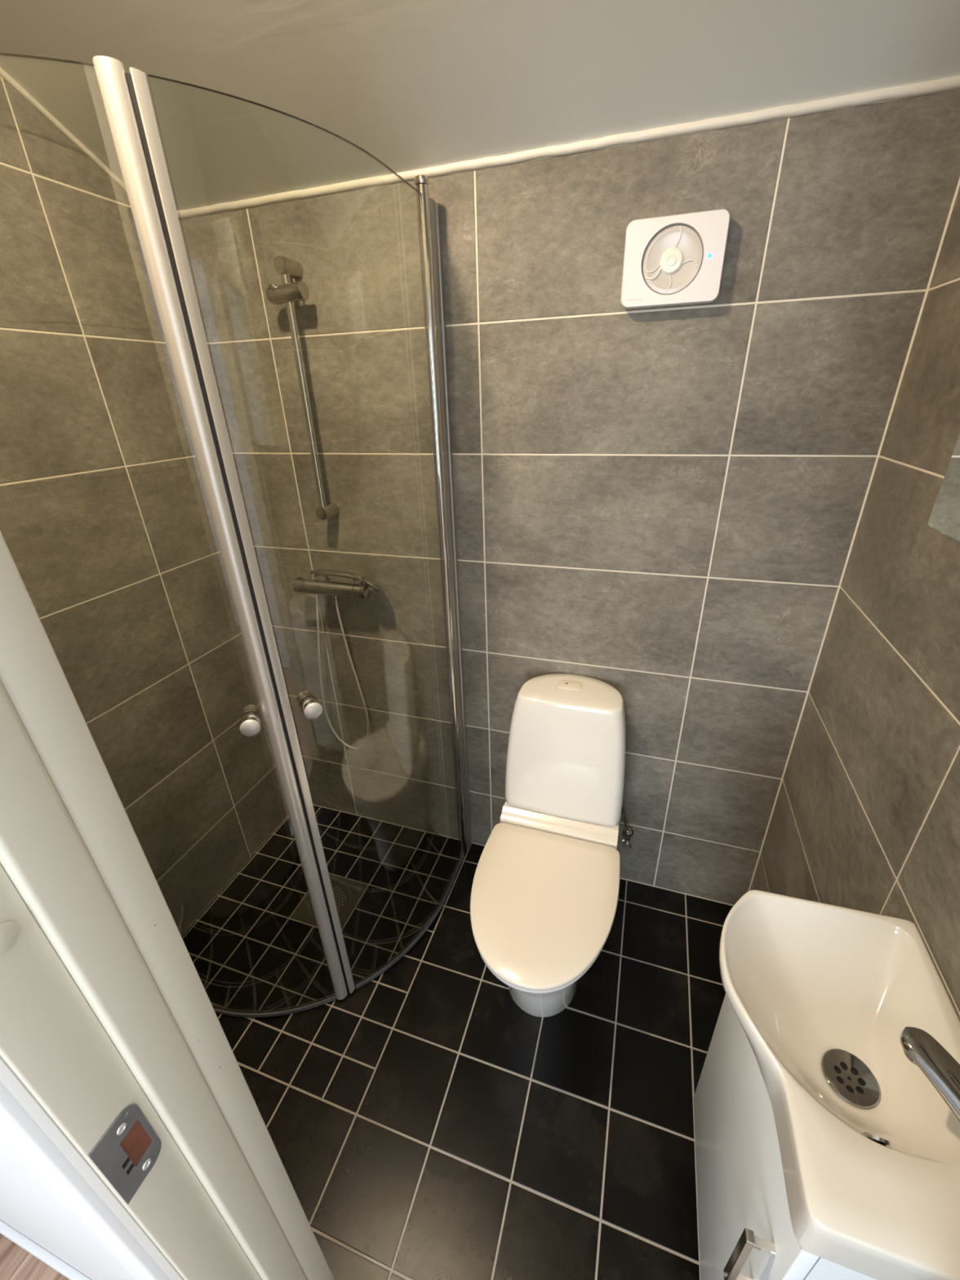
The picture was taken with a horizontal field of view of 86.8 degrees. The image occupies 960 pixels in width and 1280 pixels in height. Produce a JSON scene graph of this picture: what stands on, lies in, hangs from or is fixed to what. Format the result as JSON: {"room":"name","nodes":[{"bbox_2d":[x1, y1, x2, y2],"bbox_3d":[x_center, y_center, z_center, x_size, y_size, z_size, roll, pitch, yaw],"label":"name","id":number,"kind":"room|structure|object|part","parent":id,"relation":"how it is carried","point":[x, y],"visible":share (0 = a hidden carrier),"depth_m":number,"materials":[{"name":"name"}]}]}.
{"room":"bathroom","nodes":[
{"label":"bathroom","id":0,"kind":"room"},
{"bbox_2d":[0,1136,135,1279],"bbox_3d":[-0.741,0.026,0.452,4.000,2.870,0.125,7,27,17],"label":"wall","id":1,"kind":"structure","parent":0,"point":[28,1205],"depth_m":0.79,"materials":[{"name":"white paint"}]},
{"bbox_2d":[0,1219,92,1279],"bbox_3d":[-1.508,1.223,1.248,2.324,0.028,0.013,7,27,17],"label":"baseboard","id":2,"kind":"structure","parent":1,"relation":"attached to","point":[38,1251],"depth_m":1.06,"materials":[{"name":"white paint"}]},
{"bbox_2d":[0,530,334,1279],"bbox_3d":[-0.360,0.395,0.488,0.114,2.116,0.142,7,27,17],"label":"door frame","id":3,"kind":"structure","parent":1,"relation":"in","point":[124,1090],"depth_m":0.43,"materials":[{"name":"beige paint"}]},
{"bbox_3d":[-0.403,0.419,0.442,0.066,2.116,0.016,7,27,17],"label":"casing","id":4,"kind":"part","parent":3,"relation":"part of","materials":[{"name":"white paint"}]},
{"bbox_3d":[-0.324,0.473,0.470,0.003,0.100,0.042,7,27,17],"label":"strike plate","id":5,"kind":"part","parent":3,"relation":"part of","materials":[{"name":"grey metal"}]},
{"bbox_2d":[0,75,288,936],"bbox_3d":[-1.085,-0.223,1.183,0.120,2.858,1.233,7,27,17],"label":"wall","id":6,"kind":"structure","parent":0,"point":[107,527],"depth_m":1.34,"materials":[{"name":"grey tile"}]},
{"bbox_2d":[0,67,126,191],"bbox_3d":[-1.052,-1.154,0.729,0.013,0.622,1.180,7,27,17],"label":"trim","id":7,"kind":"structure","parent":6,"relation":"attached to","point":[3,74],"depth_m":1.12,"materials":[{"name":"beige"}]},
{"bbox_2d":[0,804,733,1279],"bbox_3d":[-0.913,1.628,0.500,4.000,0.080,3.940,7,27,17],"label":"floor","id":8,"kind":"structure","parent":0,"point":[422,1123],"depth_m":1.34,"materials":[{"name":"black tile"}]},
{"bbox_2d":[0,52,471,1017],"bbox_3d":[-0.494,0.089,1.211,1.151,2.026,0.387,-14,29,-24],"label":"shower enclosure","id":9,"kind":"object","parent":8,"relation":"on","point":[126,96],"visible":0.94,"depth_m":1.00,"materials":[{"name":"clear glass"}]},
{"bbox_3d":[-0.488,0.159,1.083,0.040,0.040,0.035,-11,27,-18],"label":"knob","id":10,"kind":"part","parent":9,"relation":"part of","materials":[{"name":"silver metal"}]},
{"bbox_3d":[-0.475,0.174,1.052,0.040,0.040,0.028,-11,27,-18],"label":"door knob","id":11,"kind":"part","parent":9,"relation":"part of","materials":[{"name":"silver metal"}]},
{"bbox_3d":[-0.224,0.048,1.295,0.070,1.978,0.573,14,30,30],"label":"glass door","id":12,"kind":"part","parent":9,"relation":"part of","materials":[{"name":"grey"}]},
{"bbox_3d":[-0.386,0.133,1.129,0.040,0.040,0.035,-17,30,-29],"label":"knob","id":13,"kind":"part","parent":9,"relation":"part of","materials":[{"name":"silver metal"}]},
{"bbox_3d":[-0.366,0.147,1.100,0.040,0.040,0.028,-17,30,-29],"label":"door knob","id":14,"kind":"part","parent":9,"relation":"part of","materials":[{"name":"silver metal"}]},
{"bbox_2d":[290,873,368,928],"bbox_3d":[-0.535,0.934,1.815,0.195,0.011,0.195,7,27,17],"label":"floor drain","id":15,"kind":"object","parent":8,"relation":"in","point":[302,913],"visible":0.41,"depth_m":1.81,"materials":[{"name":"metal"}]},
{"bbox_2d":[470,673,626,1017],"bbox_3d":[0.198,0.626,1.433,0.384,0.838,0.705,7,27,17],"label":"toilet","id":16,"kind":"object","parent":8,"relation":"on","point":[545,886],"visible":1,"depth_m":1.42,"materials":[{"name":"white ceramic"}]},
{"bbox_3d":[0.158,0.694,1.331,0.377,0.017,0.441,7,27,17],"label":"seat","id":17,"kind":"part","parent":16,"relation":"part of","materials":[{"name":"white plastic"}]},
{"bbox_3d":[0.158,0.677,1.322,0.384,0.018,0.447,7,27,17],"label":"lid","id":18,"kind":"part","parent":16,"relation":"part of","materials":[{"name":"beige plastic"}]},
{"bbox_3d":[0.206,0.823,1.535,0.360,0.395,0.682,7,27,17],"label":"bowl","id":19,"kind":"part","parent":16,"relation":"part of","materials":[{"name":"white ceramic"}]},
{"bbox_2d":[0,0,959,210],"bbox_3d":[-0.196,-1.102,0.461,2.016,0.747,1.243,7,27,17],"label":"ceiling","id":20,"kind":"structure","parent":0,"point":[413,84],"depth_m":0.92,"materials":[{"name":"white paint"}]},
{"bbox_2d":[178,88,959,905],"bbox_3d":[0.038,-0.194,1.572,2.096,2.400,0.120,7,27,17],"label":"wall","id":21,"kind":"structure","parent":0,"point":[661,506],"depth_m":1.31,"materials":[{"name":"grey tile"}]},
{"bbox_2d":[265,255,338,519],"bbox_3d":[-0.476,-0.663,1.409,0.110,0.649,0.079,7,27,17],"label":"shower rail","id":22,"kind":"object","parent":21,"relation":"attached to","point":[288,292],"visible":1,"depth_m":1.32,"materials":[{"name":"silver metal"}]},
{"bbox_2d":[268,284,278,289],"bbox_3d":[-0.519,-0.889,1.281,0.025,0.016,0.026,7,27,17],"label":"cup","id":23,"kind":"object","parent":22,"relation":"on","point":[271,286],"depth_m":1.27,"materials":[{"name":"silver metal"}]},
{"bbox_2d":[292,573,370,602],"bbox_3d":[-0.471,-0.169,1.650,0.261,0.075,0.087,7,27,17],"label":"shower mixer","id":24,"kind":"object","parent":21,"relation":"attached to","point":[322,584],"visible":0.9,"depth_m":1.61,"materials":[{"name":"silver metal"}]},
{"bbox_3d":[-0.584,-0.178,1.663,0.038,0.048,0.048,7,27,17],"label":"control knob","id":25,"kind":"part","parent":24,"relation":"part of","materials":[{"name":"silver metal"}]},
{"bbox_2d":[332,595,339,602],"bbox_3d":[-0.467,-0.136,1.642,0.021,0.022,0.021,7,27,17],"label":"outlet","id":26,"kind":"object","parent":24,"relation":"attached to","point":[335,598],"depth_m":1.64,"materials":[{"name":"silver metal"}]},
{"bbox_2d":[311,573,369,749],"bbox_3d":[-0.489,0.098,1.783,0.184,0.684,0.037,7,27,17],"label":"shower hose","id":27,"kind":"object","parent":24,"relation":"hanging from","point":[313,575],"visible":0.94,"depth_m":1.78,"materials":[{"name":"silver metal"}]},
{"bbox_2d":[310,568,386,593],"bbox_3d":[-0.424,-0.186,1.608,0.272,0.066,0.082,7,27,17],"label":"shower","id":28,"kind":"object","parent":24,"relation":"on","point":[371,583],"visible":1,"depth_m":1.58,"materials":[{"name":"silver metal"}]},
{"bbox_3d":[-0.453,-0.207,1.610,0.213,0.028,0.032,10,28,23],"label":"handle","id":29,"kind":"part","parent":28,"relation":"part of","materials":[{"name":"silver metal"}]},
{"bbox_3d":[-0.371,-0.154,1.598,0.038,0.048,0.048,7,27,17],"label":"control knob","id":30,"kind":"part","parent":24,"relation":"part of","materials":[{"name":"silver metal"}]},
{"bbox_2d":[177,75,959,218],"bbox_3d":[-0.008,-1.030,1.100,1.797,0.019,0.019,7,27,17],"label":"trim","id":31,"kind":"structure","parent":21,"relation":"attached to","point":[949,83],"depth_m":1.01,"materials":[{"name":"beige"}]},
{"bbox_2d":[621,812,633,848],"bbox_3d":[0.496,0.634,1.714,0.050,0.133,0.061,7,27,17],"label":"angle valve","id":32,"kind":"object","parent":21,"relation":"attached to","point":[628,832],"visible":1,"depth_m":1.71,"materials":[{"name":"silver metal"}]},
{"bbox_3d":[0.498,0.689,1.719,0.029,0.029,0.024,7,27,17],"label":"turn handle","id":33,"kind":"part","parent":32,"relation":"part of","materials":[{"name":"silver metal"}]},
{"bbox_2d":[620,208,730,308],"bbox_3d":[0.401,-0.785,1.056,0.198,0.154,0.032,7,27,17],"label":"fan","id":34,"kind":"object","parent":21,"relation":"attached to","point":[674,260],"visible":1,"depth_m":1.04,"materials":[{"name":"white plastic"}]},
{"bbox_2d":[747,177,959,891],"bbox_3d":[0.875,-0.011,1.288,0.006,2.070,0.006,7,27,17],"label":"trim","id":35,"kind":"structure","parent":21,"relation":"attached to","point":[958,183],"depth_m":1.12,"materials":[{"name":"beige tile"}]},
{"bbox_2d":[750,186,959,1020],"bbox_3d":[0.736,-0.011,0.626,0.120,2.858,1.233,7,27,17],"label":"wall","id":36,"kind":"structure","parent":0,"point":[865,817],"depth_m":0.94,"materials":[{"name":"grey tile"}]},
{"bbox_2d":[693,993,875,1279],"bbox_3d":[0.493,0.837,0.802,0.252,0.614,0.393,7,27,17],"label":"vanity cabinet","id":37,"kind":"object","parent":36,"relation":"attached to","point":[746,1232],"visible":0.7,"depth_m":0.76,"materials":[{"name":"white paint"}]},
{"bbox_3d":[0.333,0.771,0.629,0.034,0.143,0.012,7,27,17],"label":"handle","id":38,"kind":"part","parent":37,"relation":"part of","materials":[{"name":"silver metal"}]},
{"bbox_3d":[0.413,0.828,0.828,0.016,0.610,0.392,7,27,17],"label":"door","id":39,"kind":"part","parent":37,"relation":"part of","materials":[{"name":"white paint"}]},
{"bbox_2d":[719,889,959,1279],"bbox_3d":[0.469,0.550,0.671,0.284,0.114,0.404,7,27,17],"label":"washbasin","id":40,"kind":"object","parent":37,"relation":"in","point":[869,1148],"visible":0.99,"depth_m":0.66,"materials":[{"name":"white ceramic"}]},
{"bbox_2d":[899,1026,959,1122],"bbox_3d":[0.508,0.484,0.518,0.058,0.136,0.150,-7,27,-11],"label":"tap","id":41,"kind":"object","parent":40,"relation":"on","point":[942,1070],"visible":1,"depth_m":0.54,"materials":[{"name":"silver metal"}]},
{"bbox_3d":[0.459,0.919,0.635,0.201,0.614,0.016,7,27,17],"label":"panel","id":42,"kind":"part","parent":37,"relation":"part of","materials":[{"name":"white paint"}]},
{"bbox_2d":[927,434,959,542],"bbox_3d":[0.498,-0.316,0.226,0.164,0.632,0.400,7,27,17],"label":"mirror","id":43,"kind":"object","parent":36,"relation":"attached to","point":[944,517],"visible":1,"depth_m":0.52,"materials":[{"name":"white mirror"}]}
]}

